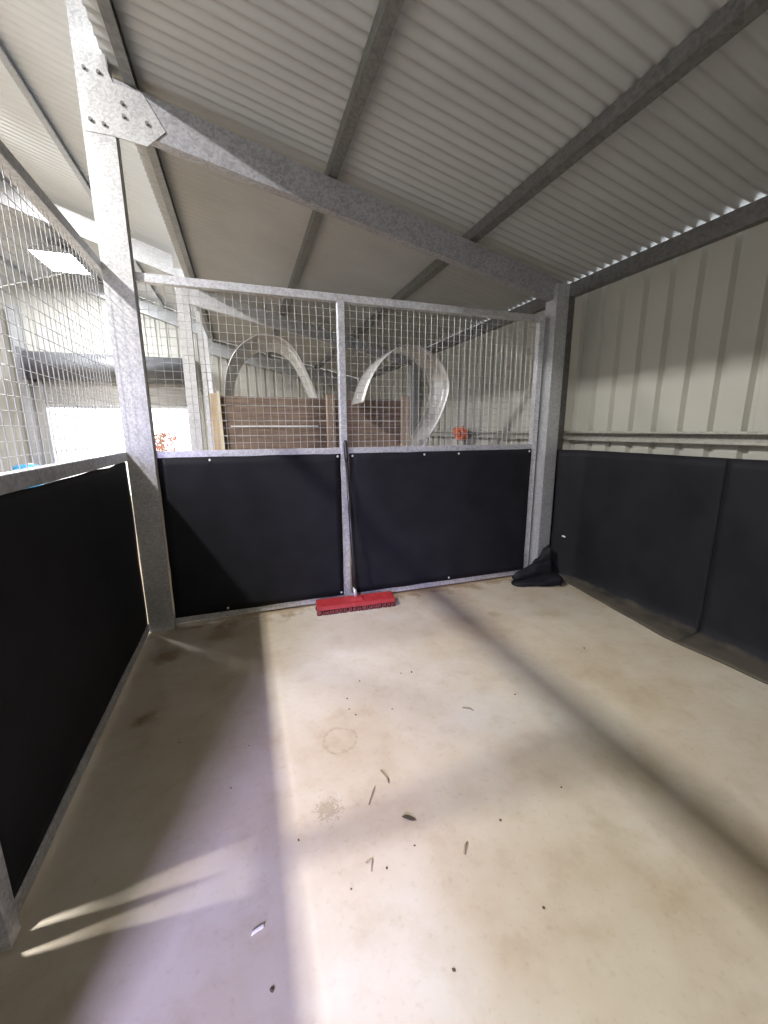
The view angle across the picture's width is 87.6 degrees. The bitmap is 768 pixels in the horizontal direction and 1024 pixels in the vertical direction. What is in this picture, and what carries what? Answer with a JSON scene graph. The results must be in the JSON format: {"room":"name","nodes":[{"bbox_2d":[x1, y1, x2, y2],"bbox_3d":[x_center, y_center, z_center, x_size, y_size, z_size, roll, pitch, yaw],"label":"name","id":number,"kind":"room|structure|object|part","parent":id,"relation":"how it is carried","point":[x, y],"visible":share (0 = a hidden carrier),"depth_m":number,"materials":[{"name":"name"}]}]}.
{"room":"horse stable stall","nodes":[
{"label":"horse stable stall","id":0,"kind":"room"},
{"bbox_2d":[0,0,196,318],"bbox_3d":[-3.845,-3.042,1.959,4.540,0.761,12.500,-4,12,-19],"label":"ceiling","id":1,"kind":"structure","parent":0,"point":[36,33],"depth_m":3.53,"materials":[{"name":"white metal"}]},
{"bbox_2d":[0,256,32,284],"bbox_3d":[-4.466,-3.071,1.668,0.056,0.090,12.380,-4,12,-19],"label":"beam","id":2,"kind":"structure","parent":1,"relation":"attached to","point":[1,258],"depth_m":6.82,"materials":[{"name":"metal"}]},
{"bbox_2d":[28,237,90,274],"bbox_3d":[-5.144,-4.098,6.361,0.550,0.257,0.866,-4,12,-19],"label":"light","id":3,"kind":"object","parent":1,"relation":"hanging from","point":[36,245],"visible":0.7,"depth_m":6.22,"materials":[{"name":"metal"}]},
{"bbox_2d":[0,273,360,482],"bbox_3d":[-5.999,-2.434,7.980,11.510,4.315,0.030,-4,12,-19],"label":"wall","id":4,"kind":"structure","parent":0,"point":[293,389],"depth_m":7.82,"materials":[{"name":"white metal"}]},
{"bbox_2d":[15,346,186,480],"bbox_3d":[-5.265,-1.696,8.056,2.840,2.830,0.530,-4,12,-19],"label":"roller shutter","id":5,"kind":"object","parent":4,"relation":"attached to","point":[167,367],"visible":0.41,"depth_m":7.83,"materials":[{"name":"metal"}]},
{"bbox_3d":[-6.561,-1.384,7.886,0.060,2.300,0.090,-4,12,-19],"label":"guide rail","id":6,"kind":"part","parent":5,"relation":"part of","materials":[{"name":"metal"}]},
{"bbox_2d":[73,274,207,337],"bbox_3d":[-4.785,-4.077,7.989,2.240,0.979,0.070,-4,12,-19],"label":"rafter","id":7,"kind":"object","parent":4,"relation":"attached to","point":[162,314],"visible":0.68,"depth_m":8.00,"materials":[{"name":"metal"}]},
{"bbox_2d":[0,38,165,308],"bbox_3d":[-2.434,-2.985,2.407,0.056,0.090,12.380,-4,12,-19],"label":"beam","id":8,"kind":"structure","parent":7,"relation":"on","point":[6,58],"depth_m":3.19,"materials":[{"name":"metal"}]},
{"bbox_2d":[208,341,358,391],"bbox_3d":[-2.136,-3.249,9.099,3.340,0.995,0.070,-4,12,-19],"label":"rafter","id":9,"kind":"object","parent":4,"relation":"attached to","point":[287,368],"visible":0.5,"depth_m":8.98,"materials":[{"name":"metal"}]},
{"bbox_2d":[0,495,767,1023],"bbox_3d":[-3.499,1.132,1.581,11.620,0.120,14.800,-4,12,-19],"label":"floor","id":10,"kind":"structure","parent":0,"point":[647,866],"depth_m":1.38,"materials":[{"name":"concrete"}]},
{"bbox_2d":[4,304,46,483],"bbox_3d":[-6.776,-1.995,7.637,0.160,3.600,0.100,-4,12,-19],"label":"steel column","id":11,"kind":"structure","parent":10,"relation":"on","point":[9,311],"depth_m":7.57,"materials":[{"name":"grey metal"}]},
{"bbox_2d":[12,463,43,488],"bbox_3d":[-6.482,-0.496,7.322,0.416,0.788,0.416,-4,12,-19],"label":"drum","id":12,"kind":"object","parent":10,"relation":"on","point":[23,466],"visible":0.16,"depth_m":7.12,"materials":[{"name":"blue plastic"}]},
{"bbox_2d":[0,140,149,953],"bbox_3d":[-1.179,-0.061,1.270,0.074,2.280,2.648,-4,12,-19],"label":"wall","id":13,"kind":"structure","parent":10,"relation":"on","point":[74,626],"depth_m":1.49,"materials":[{"name":"metal"}]},
{"bbox_3d":[-1.014,0.050,0.839,0.052,2.235,0.050,-4,12,-19],"label":"post","id":14,"kind":"part","parent":13,"relation":"part of","materials":[{"name":"metal"}]},
{"bbox_3d":[-1.194,-1.152,1.040,0.050,0.050,2.645,-4,12,-19],"label":"rail","id":15,"kind":"part","parent":13,"relation":"part of","materials":[{"name":"metal"}]},
{"bbox_3d":[-1.340,-0.708,1.553,0.004,1.039,1.772,-4,12,-19],"label":"panel","id":16,"kind":"part","parent":13,"relation":"part of","materials":[{"name":"metal"}]},
{"bbox_3d":[-1.189,-0.093,1.258,0.050,0.057,2.645,-4,12,-19],"label":"rail","id":17,"kind":"part","parent":13,"relation":"part of","materials":[{"name":"metal"}]},
{"bbox_3d":[-1.318,0.390,1.785,0.013,1.098,1.772,-4,12,-19],"label":"rubber panel","id":18,"kind":"part","parent":13,"relation":"part of","materials":[{"name":"black rubber"}]},
{"bbox_3d":[-1.183,1.032,1.489,0.050,0.050,2.645,-4,12,-19],"label":"rail","id":19,"kind":"part","parent":13,"relation":"part of","materials":[{"name":"metal"}]},
{"bbox_2d":[65,0,176,632],"bbox_3d":[-1.429,-0.916,2.479,0.404,3.510,0.107,-4,12,-19],"label":"steel column","id":20,"kind":"structure","parent":10,"relation":"on","point":[110,111],"depth_m":2.31,"materials":[{"name":"grey metal"}]},
{"bbox_3d":[-1.421,-2.232,2.174,0.397,0.388,0.006,-4,12,-19],"label":"knee plate","id":21,"kind":"part","parent":20,"relation":"part of","materials":[{"name":"metal"}]},
{"bbox_2d":[173,268,203,449],"bbox_3d":[-2.645,-1.485,5.550,0.150,3.400,0.090,-4,12,-19],"label":"steel column","id":22,"kind":"structure","parent":10,"relation":"on","point":[177,272],"depth_m":5.41,"materials":[{"name":"grey metal"}]},
{"bbox_2d":[0,180,173,275],"bbox_3d":[-3.718,-3.445,4.769,2.100,0.933,0.070,-4,12,-19],"label":"rafter","id":23,"kind":"object","parent":22,"relation":"attached to","point":[143,253],"visible":0.64,"depth_m":4.81,"materials":[{"name":"metal"}]},
{"bbox_2d":[0,173,102,284],"bbox_3d":[-3.427,-3.250,2.000,0.056,0.090,12.380,-4,12,-19],"label":"beam","id":24,"kind":"structure","parent":23,"relation":"on","point":[1,179],"depth_m":5.98,"materials":[{"name":"metal"}]},
{"bbox_2d":[195,311,213,449],"bbox_3d":[-2.409,-1.224,5.519,0.064,2.900,0.242,-9,14,-35],"label":"channel","id":25,"kind":"object","parent":10,"relation":"on","point":[198,319],"visible":0.65,"depth_m":5.40,"materials":[{"name":"grey metal"}]},
{"bbox_2d":[203,335,213,394],"bbox_3d":[-2.229,-1.006,5.319,0.059,2.550,0.312,-8,14,-34],"label":"channel","id":26,"kind":"object","parent":10,"relation":"on","point":[206,348],"visible":0.35,"depth_m":5.19,"materials":[{"name":"grey metal"}]},
{"bbox_2d":[216,391,224,449],"bbox_3d":[-1.661,-0.369,4.219,0.067,1.740,0.040,-4,12,-19],"label":"batten","id":27,"kind":"object","parent":10,"relation":"on","point":[217,392],"visible":0.36,"depth_m":4.10,"materials":[{"name":"beige wood"}]},
{"bbox_2d":[251,923,263,935],"bbox_3d":[-0.347,1.150,1.103,0.039,0.003,0.010,-8,14,-33],"label":"chip","id":28,"kind":"object","parent":10,"relation":"on","point":[261,926],"visible":1,"depth_m":1.10,"materials":[{"name":"white"}]},
{"bbox_2d":[225,334,318,406],"bbox_3d":[-1.030,-0.888,5.153,1.793,2.370,0.950,-4,12,-19],"label":"sheet","id":29,"kind":"object","parent":10,"relation":"on","point":[275,341],"visible":0.48,"depth_m":4.74,"materials":[{"name":"metal"}]},
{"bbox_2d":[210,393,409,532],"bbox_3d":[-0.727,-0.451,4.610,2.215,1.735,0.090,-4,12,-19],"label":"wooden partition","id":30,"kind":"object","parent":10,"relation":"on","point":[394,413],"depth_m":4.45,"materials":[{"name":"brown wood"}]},
{"bbox_3d":[-1.722,-0.366,4.255,0.095,1.720,0.055,-4,12,-19],"label":"post","id":31,"kind":"part","parent":30,"relation":"part of","materials":[{"name":"beige wood"}]},
{"bbox_3d":[-1.174,-0.931,4.349,0.920,0.015,0.023,-4,12,-19],"label":"pvc strip","id":32,"kind":"part","parent":30,"relation":"part of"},
{"bbox_3d":[-0.593,-0.457,4.637,0.095,1.735,0.055,-4,12,-19],"label":"post","id":33,"kind":"part","parent":30,"relation":"part of","materials":[{"name":"brown wood"}]},
{"bbox_3d":[0.257,-0.521,4.926,0.095,1.735,0.055,-4,12,-19],"label":"post","id":34,"kind":"part","parent":30,"relation":"part of","materials":[{"name":"brown wood"}]},
{"bbox_2d":[134,272,545,622],"bbox_3d":[-0.076,-0.426,3.090,3.015,2.261,0.071,-4,12,-19],"label":"wall","id":35,"kind":"structure","parent":10,"relation":"on","point":[247,530],"depth_m":3.02,"materials":[{"name":"metal"}]},
{"bbox_3d":[-0.909,-0.932,2.707,1.232,1.019,0.004,-4,12,-19],"label":"panel","id":36,"kind":"part","parent":35,"relation":"part of","materials":[{"name":"metal"}]},
{"bbox_3d":[-0.894,0.155,2.893,1.214,1.120,0.012,-4,12,-19],"label":"rubber panel","id":37,"kind":"part","parent":35,"relation":"part of","materials":[{"name":"black rubber"}]},
{"bbox_3d":[-0.085,-1.510,2.877,3.015,0.050,0.050,-4,12,-19],"label":"rail","id":38,"kind":"part","parent":35,"relation":"part of","materials":[{"name":"metal"}]},
{"bbox_3d":[-0.303,-0.387,3.028,0.050,2.211,0.052,-4,12,-19],"label":"post","id":39,"kind":"part","parent":35,"relation":"part of","materials":[{"name":"metal"}]},
{"bbox_3d":[-0.070,-0.477,3.092,2.995,0.050,0.050,-4,12,-19],"label":"rail","id":40,"kind":"part","parent":35,"relation":"part of","materials":[{"name":"metal"}]},
{"bbox_3d":[-0.064,0.654,3.325,2.995,0.050,0.050,-4,12,-19],"label":"rail","id":41,"kind":"part","parent":35,"relation":"part of","materials":[{"name":"metal"}]},
{"bbox_3d":[0.521,0.049,3.374,1.654,1.120,0.012,-4,12,-19],"label":"rubber panel","id":42,"kind":"part","parent":35,"relation":"part of","materials":[{"name":"black rubber"}]},
{"bbox_3d":[0.504,-1.038,3.188,1.680,1.019,0.004,-4,12,-19],"label":"panel","id":43,"kind":"part","parent":35,"relation":"part of","materials":[{"name":"metal"}]},
{"bbox_3d":[1.321,-0.533,3.575,0.050,2.261,0.052,-4,12,-19],"label":"post","id":44,"kind":"part","parent":35,"relation":"part of","materials":[{"name":"metal"}]},
{"bbox_2d":[315,440,395,615],"bbox_3d":[-0.230,0.111,3.006,0.618,1.277,0.208,-4,12,-16],"label":"broom","id":45,"kind":"object","parent":10,"relation":"on","point":[371,600],"visible":1,"depth_m":3.04,"materials":[{"name":"red plastic"}]},
{"bbox_3d":[-0.252,0.114,3.036,0.024,0.978,0.113,-8,14,-32],"label":"handle","id":46,"kind":"part","parent":45,"relation":"part of","materials":[{"name":"silver metal"}]},
{"bbox_2d":[350,344,448,548],"bbox_3d":[0.133,-0.671,4.492,1.049,2.201,0.480,-4,12,-19],"label":"sheet","id":47,"kind":"object","parent":10,"relation":"on","point":[420,357],"visible":0.65,"depth_m":4.41,"materials":[{"name":"metal"}]},
{"bbox_2d":[402,815,415,820],"bbox_3d":[0.089,1.082,1.416,0.052,0.008,0.017,1,12,6],"label":"dry leaf","id":48,"kind":"object","parent":10,"relation":"on","point":[409,817],"visible":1,"depth_m":1.42,"materials":[{"name":"brown plant"}]},
{"bbox_2d":[408,360,417,436],"bbox_3d":[0.483,-1.281,6.718,0.120,2.500,0.120,-4,12,-19],"label":"steel column","id":49,"kind":"structure","parent":10,"relation":"on","point":[412,392],"depth_m":6.54,"materials":[{"name":"grey metal"}]},
{"bbox_2d":[188,289,410,365],"bbox_3d":[-1.026,-2.654,5.886,3.290,0.879,0.070,-4,12,-19],"label":"rafter","id":50,"kind":"object","parent":49,"relation":"attached to","point":[273,323],"visible":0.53,"depth_m":5.69,"materials":[{"name":"metal"}]},
{"bbox_2d":[267,0,403,356],"bbox_3d":[-0.555,-2.328,3.208,0.056,0.084,12.380,-4,12,-19],"label":"beam","id":51,"kind":"structure","parent":50,"relation":"on","point":[387,13],"depth_m":2.00,"materials":[{"name":"metal"}]},
{"bbox_2d":[511,545,562,585],"bbox_3d":[1.350,0.482,3.508,0.440,0.321,0.256,-4,12,-19],"label":"rubber offcut","id":52,"kind":"object","parent":10,"relation":"on","point":[538,573],"visible":1,"depth_m":3.54,"materials":[{"name":"black rubber"}]},
{"bbox_2d":[528,283,574,564],"bbox_3d":[1.512,-0.639,3.567,0.270,2.500,0.130,-4,12,-19],"label":"steel column","id":53,"kind":"structure","parent":10,"relation":"on","point":[559,312],"depth_m":3.47,"materials":[{"name":"grey metal"}]},
{"bbox_2d":[111,78,562,301],"bbox_3d":[0.009,-2.032,2.766,3.135,0.846,0.070,-4,12,-19],"label":"rafter","id":54,"kind":"object","parent":53,"relation":"attached to","point":[190,137],"visible":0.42,"depth_m":2.59,"materials":[{"name":"metal"}]},
{"bbox_2d":[96,0,214,341],"bbox_3d":[-1.605,-2.483,2.803,0.056,0.084,12.380,-4,12,-19],"label":"beam","id":55,"kind":"structure","parent":54,"relation":"on","point":[107,9],"depth_m":2.19,"materials":[{"name":"metal"}]},
{"bbox_2d":[315,0,767,369],"bbox_3d":[0.447,-2.180,3.594,0.056,0.084,12.380,-4,12,-19],"label":"beam","id":56,"kind":"structure","parent":54,"relation":"on","point":[734,16],"depth_m":1.80,"materials":[{"name":"metal"}]},
{"bbox_2d":[549,450,728,641],"bbox_3d":[1.759,0.136,3.079,0.232,1.169,1.278,-4,12,-19],"label":"sheet","id":57,"kind":"object","parent":10,"relation":"on","point":[639,529],"visible":0.98,"depth_m":2.96,"materials":[{"name":"black rubber"}]},
{"bbox_2d":[675,458,767,683],"bbox_3d":[2.334,0.464,1.466,0.231,1.170,2.204,-4,12,-19],"label":"sheet","id":58,"kind":"object","parent":10,"relation":"on","point":[732,632],"visible":1,"depth_m":2.37,"materials":[{"name":"black rubber"}]},
{"bbox_2d":[82,0,767,377],"bbox_3d":[-0.114,-2.318,3.431,3.430,0.757,12.500,-4,12,-19],"label":"ceiling","id":59,"kind":"structure","parent":0,"point":[467,100],"depth_m":2.14,"materials":[{"name":"metal"}]},
{"bbox_2d":[361,221,767,459],"bbox_3d":[1.493,-0.777,4.278,0.030,2.485,12.370,-4,12,-19],"label":"wall","id":60,"kind":"structure","parent":0,"point":[680,343],"depth_m":2.89,"materials":[{"name":"beige metal"}]},
{"bbox_2d":[359,195,767,380],"bbox_3d":[1.450,-2.021,3.982,0.055,0.112,12.380,-4,12,-19],"label":"beam","id":61,"kind":"structure","parent":60,"relation":"attached to","point":[755,213],"depth_m":2.78,"materials":[{"name":"metal"}]},
{"bbox_2d":[380,431,767,445],"bbox_3d":[1.452,-0.818,4.239,0.062,0.078,12.300,-4,12,-19],"label":"rail","id":62,"kind":"object","parent":60,"relation":"attached to","point":[759,438],"depth_m":2.85,"materials":[{"name":"metal"}]},
{"bbox_2d":[453,426,467,440],"bbox_3d":[1.018,-1.036,5.262,0.082,0.188,0.348,-4,12,-19],"label":"bundle","id":63,"kind":"object","parent":62,"relation":"hanging from","point":[456,429],"visible":0.9,"depth_m":5.24,"materials":[{"name":"orange"}]},
{"label":"outside","id":64,"kind":"structure","parent":0,"visible":0},
{"bbox_2d":[57,447,190,493],"bbox_3d":[-8.824,-3.216,23.117,28.000,0.100,30.200,-4,12,-19],"label":"ground","id":65,"kind":"structure","parent":64,"point":[168,448],"depth_m":26.98,"materials":[{"name":"white"}]},
{"bbox_2d":[155,413,179,450],"bbox_3d":[-6.919,-2.087,12.462,1.061,1.961,1.068,-4,12,-19],"label":"shrub","id":66,"kind":"object","parent":65,"relation":"on","point":[161,446],"visible":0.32,"depth_m":12.40,"materials":[{"name":"orange plant"}]},
{"bbox_3d":[-6.933,-2.087,12.459,0.088,1.961,0.076,-4,12,-19],"label":"stem","id":67,"kind":"part","parent":66,"relation":"part of","materials":[{"name":"white"}]}
]}

